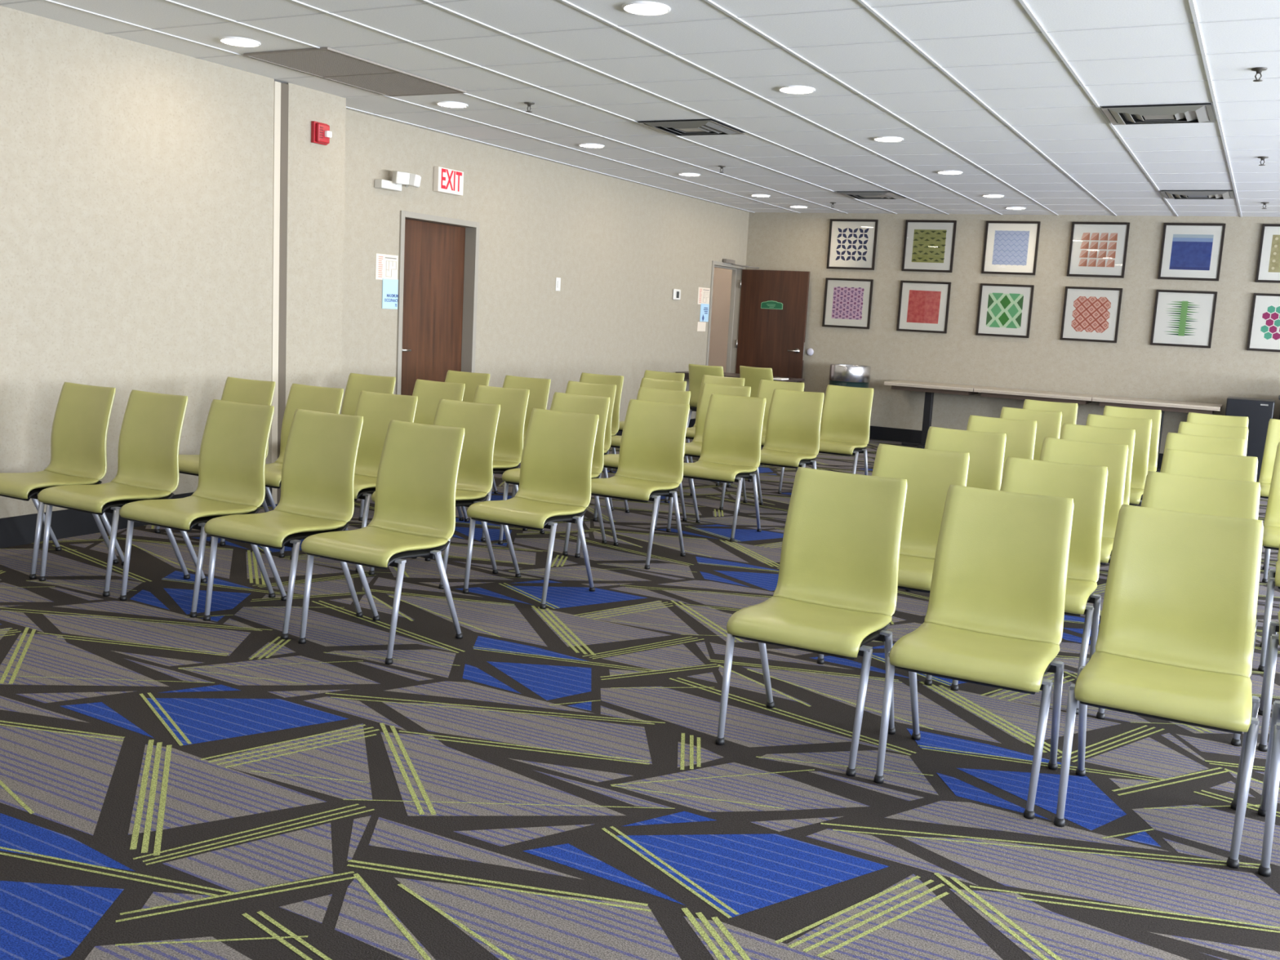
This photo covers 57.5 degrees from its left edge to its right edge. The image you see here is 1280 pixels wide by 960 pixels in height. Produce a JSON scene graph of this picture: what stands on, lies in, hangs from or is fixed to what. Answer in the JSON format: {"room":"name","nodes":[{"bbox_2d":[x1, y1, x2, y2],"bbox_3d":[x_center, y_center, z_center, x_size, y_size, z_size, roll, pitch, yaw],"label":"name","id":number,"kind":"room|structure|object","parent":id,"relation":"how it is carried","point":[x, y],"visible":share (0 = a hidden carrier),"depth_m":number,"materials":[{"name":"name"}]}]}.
{"room":"event hall","nodes":[
{"label":"event hall","id":0,"kind":"room"},
{"bbox_2d":[0,5,749,518],"bbox_3d":[-2.873,-1.139,7.069,0.518,2.700,17.885,7,9,28],"label":"wall","id":1,"kind":"structure","parent":0,"point":[136,179],"depth_m":7.20,"materials":[{"name":"paint"}]},
{"bbox_2d":[271,80,280,504],"bbox_3d":[-2.368,-1.170,7.520,0.066,2.688,0.053,7,9,28],"label":"trim","id":2,"kind":"structure","parent":1,"relation":"attached to","point":[277,125],"depth_m":7.47,"materials":[{"name":"beige paint"}]},
{"bbox_2d":[276,82,288,503],"bbox_3d":[-2.339,-1.176,7.573,0.062,2.688,0.064,7,9,28],"label":"trim","id":3,"kind":"structure","parent":1,"relation":"attached to","point":[284,87],"depth_m":7.53,"materials":[{"name":"brown"}]},
{"bbox_2d":[0,418,695,548],"bbox_3d":[-3.092,0.183,6.748,0.330,0.155,16.850,7,9,28],"label":"baseboard","id":4,"kind":"structure","parent":1,"relation":"attached to","point":[15,531],"depth_m":6.32,"materials":[{"name":"black"}]},
{"bbox_2d":[375,253,398,279],"bbox_3d":[-1.924,-1.617,8.878,0.002,0.192,0.251,7,9,28],"label":"evacuation plan","id":5,"kind":"object","parent":1,"relation":"attached to","point":[386,265],"visible":1,"depth_m":8.87,"materials":[{"name":"beige paper"}]},
{"bbox_2d":[374,170,421,191],"bbox_3d":[-1.803,-2.244,8.766,0.176,0.140,0.369,7,9,28],"label":"emergency light","id":6,"kind":"object","parent":1,"relation":"attached to","point":[399,178],"visible":1,"depth_m":8.71,"materials":[{"name":"grey plastic"}]},
{"bbox_2d":[400,218,465,395],"bbox_3d":[-1.732,-1.090,9.569,0.099,1.998,0.912,7,9,28],"label":"door","id":7,"kind":"structure","parent":1,"relation":"in","point":[434,253],"depth_m":9.55,"materials":[{"name":"red wood"}]},
{"bbox_2d":[395,210,479,395],"bbox_3d":[-1.736,-1.110,9.568,0.220,2.054,1.008,7,9,28],"label":"door frame","id":8,"kind":"structure","parent":1,"relation":"attached to","point":[472,228],"depth_m":9.82,"materials":[{"name":"beige paint"}]},
{"bbox_2d":[433,166,463,195],"bbox_3d":[-1.535,-2.396,9.372,0.052,0.190,0.326,7,9,28],"label":"exit sign","id":9,"kind":"object","parent":1,"relation":"attached to","point":[446,180],"visible":1,"depth_m":9.33,"materials":[{"name":"beige plastic"}]},
{"bbox_2d":[705,260,743,373],"bbox_3d":[0.979,-1.665,14.510,0.140,2.034,0.938,7,9,28],"label":"door frame","id":10,"kind":"structure","parent":1,"relation":"attached to","point":[735,291],"depth_m":14.79,"materials":[{"name":"beige paint"}]},
{"bbox_2d":[735,269,809,382],"bbox_3d":[1.617,-1.626,14.629,0.906,1.975,0.099,7,9,28],"label":"door","id":11,"kind":"structure","parent":1,"relation":"in","point":[772,321],"depth_m":14.57,"materials":[{"name":"brown wood"}]},
{"bbox_2d":[0,439,1279,959],"bbox_3d":[1.160,0.787,5.110,13.860,0.121,18.085,7,9,28],"label":"floor","id":12,"kind":"structure","parent":0,"point":[554,782],"depth_m":3.48,"materials":[{"name":"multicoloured carpet"}]},
{"bbox_2d":[0,382,119,578],"bbox_3d":[-2.896,-0.021,5.707,0.485,0.875,0.529,7,9,28],"label":"chair","id":13,"kind":"object","parent":12,"relation":"on","point":[78,456],"visible":0.93,"depth_m":5.81,"materials":[{"name":"green plastic"}]},
{"bbox_2d":[37,389,190,596],"bbox_3d":[-2.447,0.037,5.471,0.485,0.875,0.529,7,9,27],"label":"chair","id":14,"kind":"object","parent":12,"relation":"on","point":[148,443],"visible":0.95,"depth_m":5.55,"materials":[{"name":"green plastic"}]},
{"bbox_2d":[119,399,275,617],"bbox_3d":[-1.958,0.100,5.214,0.485,0.875,0.529,7,9,28],"label":"chair","id":15,"kind":"object","parent":12,"relation":"on","point":[234,444],"visible":0.98,"depth_m":5.29,"materials":[{"name":"green plastic"}]},
{"bbox_2d":[154,377,275,543],"bbox_3d":[-2.403,-0.132,6.660,0.485,0.875,0.529,7,9,28],"label":"chair","id":16,"kind":"object","parent":12,"relation":"on","point":[235,389],"visible":0.32,"depth_m":6.76,"materials":[{"name":"green plastic"}]},
{"bbox_2d":[219,383,343,557],"bbox_3d":[-1.950,-0.073,6.422,0.485,0.875,0.529,8,9,28],"label":"chair","id":17,"kind":"object","parent":12,"relation":"on","point":[315,398],"visible":0.38,"depth_m":6.57,"materials":[{"name":"green plastic"}]},
{"bbox_2d":[203,408,363,639],"bbox_3d":[-1.498,0.160,4.972,0.485,0.875,0.529,7,9,27],"label":"chair","id":18,"kind":"object","parent":12,"relation":"on","point":[320,457],"visible":1,"depth_m":5.05,"materials":[{"name":"green plastic"}]},
{"bbox_2d":[289,390,417,572],"bbox_3d":[-1.494,-0.014,6.181,0.485,0.875,0.529,7,9,27],"label":"chair","id":19,"kind":"object","parent":12,"relation":"on","point":[377,410],"visible":0.42,"depth_m":6.33,"materials":[{"name":"green plastic"}]},
{"bbox_2d":[341,373,395,415],"bbox_3d":[-1.908,-0.242,7.608,0.485,0.875,0.529,7,9,27],"label":"chair","id":20,"kind":"object","parent":12,"relation":"on","point":[356,383],"visible":0.16,"depth_m":7.78,"materials":[{"name":"green plastic"}]},
{"bbox_2d":[297,419,464,664],"bbox_3d":[-1.023,0.221,4.722,0.485,0.875,0.529,7,9,27],"label":"chair","id":21,"kind":"object","parent":12,"relation":"on","point":[415,512],"visible":1,"depth_m":4.80,"materials":[{"name":"green plastic"}]},
{"bbox_2d":[358,378,465,520],"bbox_3d":[-1.416,-0.178,7.349,0.485,0.875,0.529,7,9,28],"label":"chair","id":22,"kind":"object","parent":12,"relation":"on","point":[429,393],"visible":0.19,"depth_m":7.50,"materials":[{"name":"green plastic"}]},
{"bbox_2d":[368,398,500,589],"bbox_3d":[-1.023,0.047,5.934,0.485,0.875,0.529,7,9,28],"label":"chair","id":23,"kind":"object","parent":12,"relation":"on","point":[479,421],"visible":0.48,"depth_m":6.02,"materials":[{"name":"green plastic"}]},
{"bbox_2d":[444,369,489,402],"bbox_3d":[-1.409,-0.348,8.531,0.485,0.875,0.529,7,9,28],"label":"chair","id":24,"kind":"object","parent":12,"relation":"on","point":[471,380],"visible":0.09,"depth_m":8.66,"materials":[{"name":"green plastic"}]},
{"bbox_2d":[461,384,529,541],"bbox_3d":[-0.985,-0.122,7.122,0.485,0.875,0.529,7,9,27],"label":"chair","id":25,"kind":"object","parent":12,"relation":"on","point":[508,442],"visible":0.39,"depth_m":7.21,"materials":[{"name":"green plastic"}]},
{"bbox_2d":[493,375,551,497],"bbox_3d":[-0.943,-0.287,8.286,0.485,0.875,0.529,7,9,27],"label":"chair","id":26,"kind":"object","parent":12,"relation":"on","point":[539,388],"visible":0.27,"depth_m":8.39,"materials":[{"name":"green plastic"}]},
{"bbox_2d":[462,408,599,608],"bbox_3d":[-0.508,0.114,5.663,0.485,0.875,0.529,7,9,28],"label":"chair","id":27,"kind":"object","parent":12,"relation":"on","point":[557,454],"visible":1,"depth_m":5.75,"materials":[{"name":"green plastic"}]},
{"bbox_2d":[497,391,609,555],"bbox_3d":[-0.483,-0.057,6.859,0.485,0.875,0.529,7,9,28],"label":"chair","id":28,"kind":"object","parent":12,"relation":"on","point":[562,402],"visible":0.3,"depth_m":6.91,"materials":[{"name":"green plastic"}]},
{"bbox_2d":[565,380,616,510],"bbox_3d":[-0.468,-0.226,8.036,0.485,0.875,0.529,7,9,27],"label":"chair","id":29,"kind":"object","parent":12,"relation":"on","point":[573,387],"visible":0.22,"depth_m":8.13,"materials":[{"name":"green plastic"}]},
{"bbox_2d":[579,372,623,471],"bbox_3d":[-0.433,-0.389,9.187,0.485,0.875,0.529,7,9,27],"label":"chair","id":30,"kind":"object","parent":12,"relation":"on","point":[618,380],"visible":0.16,"depth_m":9.25,"materials":[{"name":"green plastic"}]},
{"bbox_2d":[574,399,689,568],"bbox_3d":[-0.022,0.003,6.616,0.485,0.875,0.529,7,9,27],"label":"chair","id":31,"kind":"object","parent":12,"relation":"on","point":[651,455],"visible":0.99,"depth_m":6.71,"materials":[{"name":"green plastic"}]},
{"bbox_2d":[592,386,690,529],"bbox_3d":[0.033,-0.161,7.773,0.485,0.875,0.529,7,9,28],"label":"chair","id":32,"kind":"object","parent":12,"relation":"on","point":[611,460],"visible":0.27,"depth_m":7.87,"materials":[{"name":"green plastic"}]},
{"bbox_2d":[603,377,686,478],"bbox_3d":[0.051,-0.327,8.933,0.485,0.875,0.529,7,9,28],"label":"chair","id":33,"kind":"object","parent":12,"relation":"on","point":[646,382],"visible":0.16,"depth_m":9.05,"materials":[{"name":"green plastic"}]},
{"bbox_2d":[686,364,724,427],"bbox_3d":[0.772,-0.788,12.409,0.485,0.875,0.529,7,9,28],"label":"chair","id":34,"kind":"object","parent":12,"relation":"on","point":[696,372],"visible":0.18,"depth_m":12.22,"materials":[{"name":"green plastic"}]},
{"bbox_2d":[664,382,751,510],"bbox_3d":[0.525,-0.265,8.683,0.485,0.875,0.529,7,9,27],"label":"chair","id":35,"kind":"object","parent":12,"relation":"on","point":[693,449],"visible":0.31,"depth_m":8.85,"materials":[{"name":"green plastic"}]},
{"bbox_2d":[685,374,744,485],"bbox_3d":[0.584,-0.434,9.877,0.485,0.875,0.529,8,9,28],"label":"chair","id":36,"kind":"object","parent":12,"relation":"on","point":[690,434],"visible":0.24,"depth_m":10.02,"materials":[{"name":"green plastic"}]},
{"bbox_2d":[666,393,765,542],"bbox_3d":[0.512,-0.099,7.521,0.485,0.875,0.529,7,9,27],"label":"chair","id":37,"kind":"object","parent":12,"relation":"on","point":[731,449],"visible":0.91,"depth_m":7.62,"materials":[{"name":"green plastic"}]},
{"bbox_2d":[739,365,773,397],"bbox_3d":[1.336,-0.785,12.601,0.485,0.875,0.529,9,10,34],"label":"chair","id":38,"kind":"object","parent":12,"relation":"on","point":[753,376],"visible":0.24,"depth_m":12.38,"materials":[{"name":"green plastic"}]},
{"bbox_2d":[727,379,804,493],"bbox_3d":[1.058,-0.372,9.628,0.485,0.875,0.529,7,9,27],"label":"chair","id":39,"kind":"object","parent":12,"relation":"on","point":[766,388],"visible":0.2,"depth_m":9.80,"materials":[{"name":"green plastic"}]},
{"bbox_2d":[737,388,824,512],"bbox_3d":[1.031,-0.200,8.417,0.485,0.875,0.529,7,9,27],"label":"chair","id":40,"kind":"object","parent":12,"relation":"on","point":[792,439],"visible":0.87,"depth_m":8.54,"materials":[{"name":"green plastic"}]},
{"bbox_2d":[715,466,907,776],"bbox_3d":[0.592,0.431,3.866,0.485,0.875,0.529,7,9,27],"label":"chair","id":41,"kind":"object","parent":12,"relation":"on","point":[835,593],"visible":1,"depth_m":3.95,"materials":[{"name":"green plastic"}]},
{"bbox_2d":[797,384,873,475],"bbox_3d":[1.577,-0.305,9.355,0.485,0.875,0.529,7,9,28],"label":"chair","id":42,"kind":"object","parent":12,"relation":"on","point":[845,424],"visible":0.73,"depth_m":9.47,"materials":[{"name":"green plastic"}]},
{"bbox_2d":[828,364,871,387],"bbox_3d":[2.473,-0.921,13.913,0.480,0.892,0.480,7,9,28],"label":"waste bin","id":43,"kind":"object","parent":12,"relation":"on","point":[840,375],"visible":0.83,"depth_m":13.67,"materials":[{"name":"silver metal"}]},
{"bbox_2d":[817,443,969,685],"bbox_3d":[1.070,0.320,4.823,0.485,0.875,0.529,7,9,28],"label":"chair","id":44,"kind":"object","parent":12,"relation":"on","point":[929,473],"visible":0.39,"depth_m":4.93,"materials":[{"name":"green plastic"}]},
{"bbox_2d":[884,380,985,448],"bbox_3d":[3.393,-0.744,13.558,1.017,0.741,0.637,7,9,28],"label":"pedestal table","id":45,"kind":"object","parent":12,"relation":"on","point":[929,388],"visible":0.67,"depth_m":13.44,"materials":[{"name":"beige laminate"}]},
{"bbox_2d":[905,426,1006,591],"bbox_3d":[1.542,0.200,5.833,0.485,0.875,0.529,7,9,27],"label":"chair","id":46,"kind":"object","parent":12,"relation":"on","point":[986,451],"visible":0.16,"depth_m":5.94,"materials":[{"name":"green plastic"}]},
{"bbox_2d":[873,484,1074,819],"bbox_3d":[1.060,0.492,3.619,0.485,0.875,0.529,7,9,27],"label":"chair","id":47,"kind":"object","parent":12,"relation":"on","point":[994,616],"visible":1,"depth_m":3.71,"materials":[{"name":"green plastic"}]},
{"bbox_2d":[966,414,1036,479],"bbox_3d":[2.027,0.086,6.803,0.485,0.875,0.529,7,9,27],"label":"chair","id":48,"kind":"object","parent":12,"relation":"on","point":[1020,434],"visible":0.15,"depth_m":6.91,"materials":[{"name":"green plastic"}]},
{"bbox_2d":[950,457,1107,714],"bbox_3d":[1.549,0.382,4.571,0.485,0.875,0.529,7,9,27],"label":"chair","id":49,"kind":"object","parent":12,"relation":"on","point":[1086,485],"visible":0.4,"depth_m":4.64,"materials":[{"name":"green plastic"}]},
{"bbox_2d":[1000,406,1062,460],"bbox_3d":[2.511,-0.022,7.740,0.485,0.875,0.529,7,9,28],"label":"chair","id":50,"kind":"object","parent":12,"relation":"on","point":[1048,422],"visible":0.12,"depth_m":7.84,"materials":[{"name":"green plastic"}]},
{"bbox_2d":[973,386,1098,404],"bbox_3d":[4.389,-0.615,13.034,1.238,0.741,0.637,7,9,28],"label":"pedestal table","id":51,"kind":"object","parent":12,"relation":"on","point":[992,392],"visible":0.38,"depth_m":12.79,"materials":[{"name":"beige laminate"}]},
{"bbox_2d":[1022,399,1078,438],"bbox_3d":[3.012,-0.147,8.792,0.485,0.875,0.529,7,9,27],"label":"chair","id":52,"kind":"object","parent":12,"relation":"on","point":[1069,411],"visible":0.03,"depth_m":8.91,"materials":[{"name":"green plastic"}]},
{"bbox_2d":[1039,437,1128,564],"bbox_3d":[2.044,0.265,5.569,0.485,0.875,0.529,7,9,28],"label":"chair","id":53,"kind":"object","parent":12,"relation":"on","point":[1113,456],"visible":0.27,"depth_m":5.64,"materials":[{"name":"green plastic"}]},
{"bbox_2d":[1059,422,1135,505],"bbox_3d":[2.498,0.147,6.556,0.485,0.875,0.529,7,9,28],"label":"chair","id":54,"kind":"object","parent":12,"relation":"on","point":[1068,431],"visible":0.15,"depth_m":6.67,"materials":[{"name":"green plastic"}]},
{"bbox_2d":[1085,413,1152,506],"bbox_3d":[2.999,0.041,7.484,0.485,0.875,0.529,7,9,28],"label":"chair","id":55,"kind":"object","parent":12,"relation":"on","point":[1143,427],"visible":0.3,"depth_m":7.55,"materials":[{"name":"green plastic"}]},
{"bbox_2d":[1102,405,1161,472],"bbox_3d":[3.526,-0.080,8.522,0.485,0.875,0.529,7,9,27],"label":"chair","id":56,"kind":"object","parent":12,"relation":"on","point":[1155,415],"visible":0.13,"depth_m":8.59,"materials":[{"name":"green plastic"}]},
{"bbox_2d":[1092,395,1222,471],"bbox_3d":[5.479,-0.474,12.461,1.228,0.741,0.637,7,9,28],"label":"pedestal table","id":57,"kind":"object","parent":12,"relation":"on","point":[1113,401],"visible":0.66,"depth_m":12.24,"materials":[{"name":"beige laminate"}]},
{"bbox_2d":[1053,504,1263,868],"bbox_3d":[1.526,0.552,3.375,0.485,0.875,0.529,7,9,27],"label":"chair","id":58,"kind":"object","parent":12,"relation":"on","point":[1175,642],"visible":1,"depth_m":3.46,"materials":[{"name":"green plastic"}]},
{"bbox_2d":[1096,471,1260,746],"bbox_3d":[2.019,0.443,4.323,0.485,0.875,0.529,7,9,28],"label":"chair","id":59,"kind":"object","parent":12,"relation":"on","point":[1162,491],"visible":0.18,"depth_m":4.46,"materials":[{"name":"green plastic"}]},
{"bbox_2d":[1160,432,1245,472],"bbox_3d":[2.990,0.211,6.297,0.485,0.875,0.529,7,9,27],"label":"chair","id":60,"kind":"object","parent":12,"relation":"on","point":[1214,445],"visible":0.08,"depth_m":6.44,"materials":[{"name":"green plastic"}]},
{"bbox_2d":[1160,448,1257,481],"bbox_3d":[2.532,0.328,5.313,0.485,0.875,0.529,7,9,28],"label":"chair","id":61,"kind":"object","parent":12,"relation":"on","point":[1228,467],"visible":0.1,"depth_m":5.46,"materials":[{"name":"green plastic"}]},
{"bbox_2d":[1177,421,1248,456],"bbox_3d":[3.487,0.104,7.227,0.485,0.875,0.529,7,9,28],"label":"chair","id":62,"kind":"object","parent":12,"relation":"on","point":[1184,428],"visible":0.08,"depth_m":7.37,"materials":[{"name":"green plastic"}]},
{"bbox_2d":[1186,412,1248,426],"bbox_3d":[4.028,-0.015,8.258,0.485,0.875,0.529,7,9,27],"label":"chair","id":63,"kind":"object","parent":12,"relation":"on","point":[1199,418],"visible":0.07,"depth_m":8.40,"materials":[{"name":"green plastic"}]},
{"bbox_2d":[1225,396,1275,482],"bbox_3d":[6.211,-0.412,11.968,0.430,0.837,0.489,7,9,28],"label":"mini fridge","id":64,"kind":"object","parent":12,"relation":"on","point":[1259,411],"visible":0.32,"depth_m":11.71,"materials":[{"name":"black metal"}]},
{"bbox_2d":[1257,700,1279,876],"bbox_3d":[1.981,0.612,3.135,0.485,0.875,0.529,7,9,27],"label":"chair","id":65,"kind":"object","parent":12,"relation":"on","point":[1268,807],"visible":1,"depth_m":3.08,"materials":[{"name":"green plastic"}]},
{"bbox_2d":[1257,604,1279,751],"bbox_3d":[2.481,0.502,4.081,0.485,0.875,0.529,7,9,27],"label":"chair","id":66,"kind":"object","parent":12,"relation":"on","point":[1273,640],"visible":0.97,"depth_m":4.03,"materials":[{"name":"green plastic"}]},
{"bbox_2d":[1257,545,1279,671],"bbox_3d":[3.007,0.389,5.063,0.485,0.875,0.529,7,9,28],"label":"chair","id":67,"kind":"object","parent":12,"relation":"on","point":[1273,580],"visible":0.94,"depth_m":5.01,"materials":[{"name":"green plastic"}]},
{"bbox_2d":[1258,418,1279,498],"bbox_3d":[4.489,0.045,8.015,0.485,0.875,0.529,7,9,27],"label":"chair","id":68,"kind":"object","parent":12,"relation":"on","point":[1273,437],"visible":0.55,"depth_m":8.22,"materials":[{"name":"green plastic"}]},
{"bbox_2d":[1262,441,1279,550],"bbox_3d":[3.470,0.273,6.045,0.485,0.875,0.529,7,9,28],"label":"chair","id":69,"kind":"object","parent":12,"relation":"on","point":[1271,535],"visible":0.7,"depth_m":6.25,"materials":[{"name":"green plastic"}]},
{"bbox_2d":[0,0,1279,217],"bbox_3d":[2.247,-1.879,4.217,11.830,0.120,18.185,7,9,28],"label":"ceiling","id":70,"kind":"structure","parent":0,"point":[1111,184],"depth_m":6.52,"materials":[{"name":"tile"}]},
{"bbox_2d":[243,47,466,96],"bbox_3d":[-1.658,-2.414,6.949,0.623,0.011,1.238,7,9,28],"label":"ceiling panel","id":71,"kind":"object","parent":70,"relation":"in","point":[327,63],"visible":1,"depth_m":6.86,"materials":[{"name":"grey"}]},
{"bbox_2d":[0,0,1279,217],"bbox_3d":[2.231,-1.819,4.232,11.560,0.007,17.885,7,9,28],"label":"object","id":72,"kind":"structure","parent":70,"relation":"attached to","point":[1191,2],"depth_m":6.87,"materials":[{"name":"grey paint"}]},
{"bbox_2d":[622,0,670,15],"bbox_3d":[0.027,-2.061,5.107,0.214,0.009,0.214,7,9,28],"label":"recessed light","id":73,"kind":"object","parent":70,"relation":"in","point":[638,7],"visible":1,"depth_m":5.09,"materials":[{"name":"white plastic"}]},
{"bbox_2d":[636,119,743,136],"bbox_3d":[0.365,-2.487,8.269,0.576,0.026,0.576,7,9,28],"label":"ceiling vent","id":74,"kind":"object","parent":70,"relation":"in","point":[695,126],"visible":1,"depth_m":8.18,"materials":[{"name":"black metal"}]},
{"bbox_2d":[1101,102,1215,124],"bbox_3d":[3.050,-2.139,6.858,0.576,0.026,0.576,7,9,28],"label":"ceiling vent","id":75,"kind":"object","parent":70,"relation":"in","point":[1180,113],"visible":1,"depth_m":6.78,"materials":[{"name":"black metal"}]},
{"bbox_2d":[1160,190,1234,199],"bbox_3d":[5.008,-2.555,10.482,0.576,0.026,0.576,7,9,28],"label":"ceiling vent","id":76,"kind":"object","parent":70,"relation":"in","point":[1175,194],"visible":1,"depth_m":10.38,"materials":[{"name":"black metal"}]},
{"bbox_2d":[708,266,732,372],"bbox_3d":[0.394,-2.075,14.802,1.500,2.700,4.000,7,9,28],"label":"wall","id":77,"kind":"structure","parent":0,"point":[722,287],"depth_m":16.49,"materials":[{"name":"beige paint"}]},
{"bbox_2d":[745,212,1279,453],"bbox_3d":[6.438,-1.391,12.310,11.830,2.700,0.150,7,9,28],"label":"wall","id":78,"kind":"structure","parent":0,"point":[1131,366],"depth_m":13.27,"materials":[{"name":"paint"}]},
{"bbox_2d":[822,277,873,328],"bbox_3d":[2.529,-2.153,14.231,0.593,0.593,0.031,7,9,28],"label":"framed print","id":79,"kind":"object","parent":78,"relation":"attached to","point":[847,302],"visible":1,"depth_m":14.23,"materials":[{"name":"brown paper"}]},
{"bbox_2d":[826,218,878,270],"bbox_3d":[2.567,-2.851,14.131,0.593,0.593,0.031,7,9,28],"label":"framed print","id":80,"kind":"object","parent":78,"relation":"attached to","point":[852,243],"visible":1,"depth_m":14.13,"materials":[{"name":"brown paper"}]},
{"bbox_2d":[896,280,951,333],"bbox_3d":[3.351,-2.047,13.799,0.593,0.593,0.031,7,9,28],"label":"framed print","id":81,"kind":"object","parent":78,"relation":"attached to","point":[923,306],"visible":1,"depth_m":13.80,"materials":[{"name":"brown paper"}]},
{"bbox_2d":[901,219,956,272],"bbox_3d":[3.389,-2.744,13.698,0.593,0.593,0.031,7,9,28],"label":"framed print","id":82,"kind":"object","parent":78,"relation":"attached to","point":[928,245],"visible":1,"depth_m":13.70,"materials":[{"name":"brown paper"}]},
{"bbox_2d":[975,283,1034,337],"bbox_3d":[4.173,-1.940,13.366,0.593,0.593,0.031,7,9,28],"label":"framed print","id":83,"kind":"object","parent":78,"relation":"attached to","point":[1005,310],"visible":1,"depth_m":13.36,"materials":[{"name":"brown paper"}]},
{"bbox_2d":[981,221,1040,275],"bbox_3d":[4.211,-2.638,13.266,0.593,0.593,0.031,7,9,28],"label":"framed print","id":84,"kind":"object","parent":78,"relation":"attached to","point":[1010,247],"visible":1,"depth_m":13.27,"materials":[{"name":"brown paper"}]},
{"bbox_2d":[869,426,1163,467],"bbox_3d":[6.319,-0.129,12.427,11.560,0.160,0.012,7,9,28],"label":"baseboard","id":85,"kind":"structure","parent":78,"relation":"attached to","point":[886,433],"depth_m":14.11,"materials":[{"name":"black"}]},
{"bbox_2d":[1060,286,1122,342],"bbox_3d":[4.996,-1.834,12.934,0.593,0.593,0.031,7,9,28],"label":"framed print","id":86,"kind":"object","parent":78,"relation":"attached to","point":[1092,314],"visible":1,"depth_m":12.93,"materials":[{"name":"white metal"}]},
{"bbox_2d":[1066,222,1129,278],"bbox_3d":[5.034,-2.531,12.834,0.593,0.593,0.031,7,9,28],"label":"framed print","id":87,"kind":"object","parent":78,"relation":"attached to","point":[1096,249],"visible":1,"depth_m":12.83,"materials":[{"name":"white paper"}]},
{"bbox_2d":[1150,289,1217,348],"bbox_3d":[5.818,-1.727,12.502,0.593,0.593,0.031,7,9,28],"label":"framed print","id":88,"kind":"object","parent":78,"relation":"attached to","point":[1182,318],"visible":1,"depth_m":12.50,"materials":[{"name":"brown paper"}]},
{"bbox_2d":[1157,222,1226,280],"bbox_3d":[5.856,-2.425,12.402,0.593,0.593,0.031,7,9,28],"label":"framed print","id":89,"kind":"object","parent":78,"relation":"attached to","point":[1188,251],"visible":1,"depth_m":12.40,"materials":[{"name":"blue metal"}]},
{"bbox_2d":[1246,293,1279,351],"bbox_3d":[6.641,-1.621,12.070,0.593,0.593,0.031,7,9,28],"label":"framed print","id":90,"kind":"object","parent":78,"relation":"attached to","point":[1264,335],"visible":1,"depth_m":12.14,"materials":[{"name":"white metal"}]},
{"bbox_2d":[1255,223,1279,283],"bbox_3d":[6.678,-2.318,11.969,0.593,0.593,0.031,7,9,28],"label":"framed print","id":91,"kind":"object","parent":78,"relation":"attached to","point":[1268,270],"visible":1,"depth_m":12.06,"materials":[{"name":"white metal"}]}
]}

